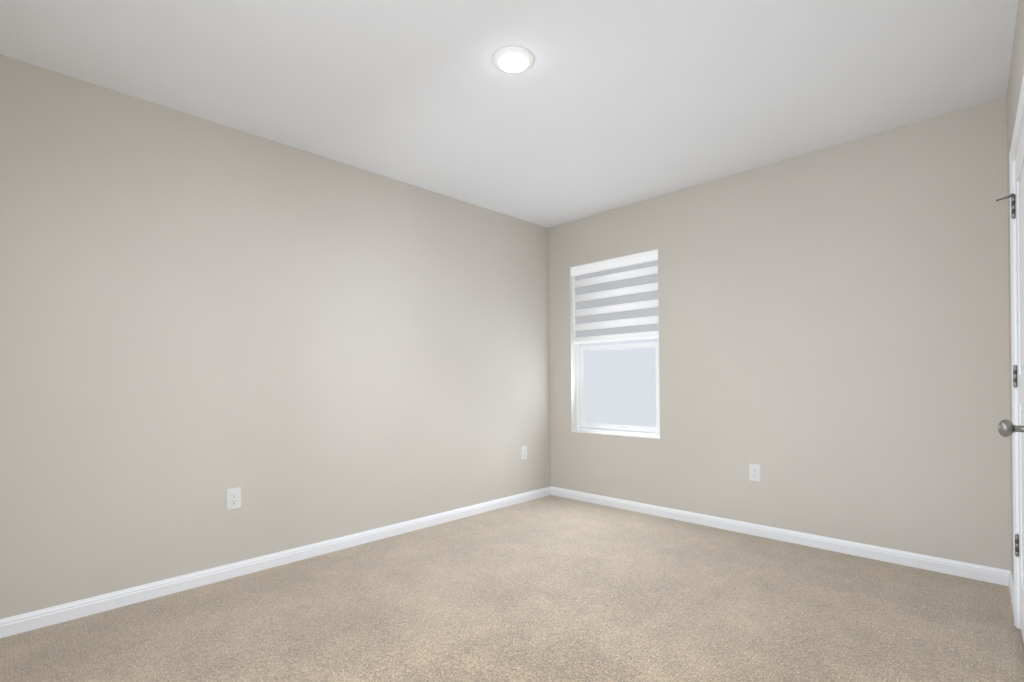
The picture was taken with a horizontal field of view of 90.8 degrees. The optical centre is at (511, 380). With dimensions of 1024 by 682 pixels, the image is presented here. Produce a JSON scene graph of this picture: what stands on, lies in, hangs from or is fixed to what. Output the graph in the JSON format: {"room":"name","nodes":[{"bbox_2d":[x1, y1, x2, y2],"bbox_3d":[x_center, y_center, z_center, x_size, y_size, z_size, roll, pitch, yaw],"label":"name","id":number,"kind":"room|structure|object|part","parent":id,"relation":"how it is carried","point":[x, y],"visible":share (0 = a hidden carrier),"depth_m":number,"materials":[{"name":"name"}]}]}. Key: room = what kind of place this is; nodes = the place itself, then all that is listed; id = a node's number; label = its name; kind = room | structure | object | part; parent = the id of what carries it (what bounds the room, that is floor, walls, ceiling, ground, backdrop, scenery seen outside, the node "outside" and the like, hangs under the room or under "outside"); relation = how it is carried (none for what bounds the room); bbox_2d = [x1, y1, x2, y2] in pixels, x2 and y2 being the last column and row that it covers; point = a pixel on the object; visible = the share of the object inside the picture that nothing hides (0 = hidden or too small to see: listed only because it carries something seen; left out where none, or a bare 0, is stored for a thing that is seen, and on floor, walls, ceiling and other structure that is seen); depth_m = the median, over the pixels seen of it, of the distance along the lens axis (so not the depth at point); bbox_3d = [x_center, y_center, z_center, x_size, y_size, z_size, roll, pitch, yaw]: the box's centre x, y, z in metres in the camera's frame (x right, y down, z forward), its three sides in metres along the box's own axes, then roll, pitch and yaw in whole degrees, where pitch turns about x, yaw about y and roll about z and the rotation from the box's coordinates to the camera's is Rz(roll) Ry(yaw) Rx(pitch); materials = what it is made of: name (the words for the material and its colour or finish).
{"room":"empty bedroom","nodes":[
{"label":"empty bedroom","id":0,"kind":"room"},
{"bbox_2d":[0,54,550,618],"bbox_3d":[-1.146,-0.169,3.502,0.150,2.600,4.550,-1,0,45],"label":"wall","id":1,"kind":"structure","parent":0,"point":[200,316],"depth_m":2.89,"materials":[{"name":"beige paint"}]},
{"bbox_2d":[226,487,240,509],"bbox_3d":[-1.607,0.686,2.916,0.008,0.122,0.076,-1,0,45],"label":"electrical outlet","id":2,"kind":"object","parent":1,"relation":"attached to","point":[233,496],"visible":1,"depth_m":2.91,"materials":[{"name":"white plastic"}]},
{"bbox_2d":[0,486,550,637],"bbox_3d":[-1.092,1.091,3.427,0.013,0.080,4.200,-1,0,45],"label":"baseboard","id":3,"kind":"structure","parent":1,"relation":"attached to","point":[26,622],"depth_m":2.88,"materials":[{"name":"white wood"}]},
{"bbox_2d":[521,446,526,459],"bbox_3d":[0.112,0.670,4.650,0.008,0.122,0.076,-1,0,45],"label":"electrical outlet","id":4,"kind":"object","parent":1,"relation":"attached to","point":[523,452],"visible":1,"depth_m":4.65,"materials":[{"name":"white plastic"}]},
{"bbox_2d":[0,0,1018,227],"bbox_3d":[0.172,-1.532,2.182,3.900,0.100,4.550,-1,0,45],"label":"ceiling","id":5,"kind":"structure","parent":0,"point":[599,106],"depth_m":2.46,"materials":[{"name":"white paint"}]},
{"bbox_2d":[492,46,533,73],"bbox_3d":[0.006,-1.470,2.333,0.194,0.021,0.194,-1,0,45],"label":"recessed light","id":6,"kind":"object","parent":5,"relation":"in","point":[513,59],"visible":1,"depth_m":2.31,"materials":[{"name":"white plastic"}]},
{"bbox_2d":[0,495,1023,681],"bbox_3d":[0.200,1.167,2.182,3.900,0.100,4.550,-1,0,45],"label":"floor","id":7,"kind":"structure","parent":0,"point":[551,588],"depth_m":2.37,"materials":[{"name":"beige carpet"}]},
{"bbox_2d":[548,96,1011,570],"bbox_3d":[1.770,-0.199,3.674,3.750,2.600,0.200,-1,0,45],"label":"wall","id":8,"kind":"structure","parent":0,"point":[834,341],"depth_m":3.24,"materials":[{"name":"beige paint"}]},
{"bbox_2d":[570,249,659,438],"bbox_3d":[0.921,-0.291,4.470,0.907,1.552,0.134,-1,0,45],"label":"window","id":9,"kind":"structure","parent":8,"relation":"in","point":[617,386],"depth_m":4.50,"materials":[{"name":"white glass"}]},
{"bbox_2d":[571,250,658,343],"bbox_3d":[0.895,-0.702,4.448,0.895,0.721,0.066,-1,0,45],"label":"window blind","id":10,"kind":"object","parent":9,"relation":"attached to","point":[615,299],"visible":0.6,"depth_m":4.42,"materials":[{"name":"white fabric"}]},
{"bbox_2d":[749,463,760,481],"bbox_3d":[1.724,0.657,3.583,0.076,0.122,0.008,-1,0,45],"label":"outlet","id":11,"kind":"object","parent":8,"relation":"attached to","point":[754,472],"visible":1,"depth_m":3.58,"materials":[{"name":"white plastic"}]},
{"bbox_2d":[551,486,1009,585],"bbox_3d":[1.518,1.064,3.787,3.214,0.080,0.013,-1,0,45],"label":"baseboard","id":12,"kind":"structure","parent":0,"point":[965,570],"depth_m":3.32,"materials":[{"name":"white wood"}]},
{"bbox_2d":[1007,0,1023,579],"bbox_3d":[1.232,-0.193,1.045,0.325,2.600,4.901,-1,0,45],"label":"wall","id":13,"kind":"structure","parent":0,"point":[1016,73],"depth_m":2.39,"materials":[{"name":"beige paint"}]},
{"bbox_2d":[998,121,1023,641],"bbox_3d":[1.964,0.059,1.947,0.120,2.035,0.767,-1,0,45],"label":"door","id":14,"kind":"structure","parent":13,"relation":"in","point":[1007,428],"depth_m":2.09,"materials":[{"name":"white paint"}]},
{"bbox_2d":[996,193,1014,200],"bbox_3d":[2.185,-0.807,2.232,0.064,0.022,0.040,-1,0,45],"label":"door stop","id":15,"kind":"object","parent":14,"relation":"attached to","point":[1009,196],"visible":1,"depth_m":2.23,"materials":[{"name":"grey metal"}]},
{"bbox_3d":[1.725,0.166,1.731,0.084,0.066,0.066,-1,0,45],"label":"knob","id":16,"kind":"part","parent":14,"relation":"part of","materials":[{"name":"grey metal"}]},
{"bbox_3d":[2.211,-0.762,2.224,0.013,0.099,0.014,-1,0,45],"label":"door hinge","id":17,"kind":"part","parent":14,"relation":"part of","materials":[{"name":"silver metal"}]},
{"bbox_3d":[2.218,-0.017,2.224,0.013,0.099,0.014,-1,0,45],"label":"door hinge","id":18,"kind":"part","parent":14,"relation":"part of","materials":[{"name":"silver metal"}]},
{"bbox_3d":[2.226,0.728,2.224,0.013,0.099,0.014,-1,0,45],"label":"door hinge","id":19,"kind":"part","parent":14,"relation":"part of","materials":[{"name":"silver metal"}]},
{"bbox_2d":[1008,571,1013,614],"bbox_3d":[1.213,1.067,1.109,0.191,0.080,4.247,-1,0,45],"label":"baseboard","id":20,"kind":"structure","parent":13,"relation":"attached to","point":[1011,583],"depth_m":2.53,"materials":[{"name":"white wood"}]},
{"bbox_2d":[1009,75,1023,628],"bbox_3d":[2.004,0.038,1.902,0.170,2.122,0.888,-1,0,45],"label":"door frame","id":21,"kind":"structure","parent":13,"relation":"attached to","point":[1017,131],"depth_m":2.23,"materials":[{"name":"white wood"}]}
]}

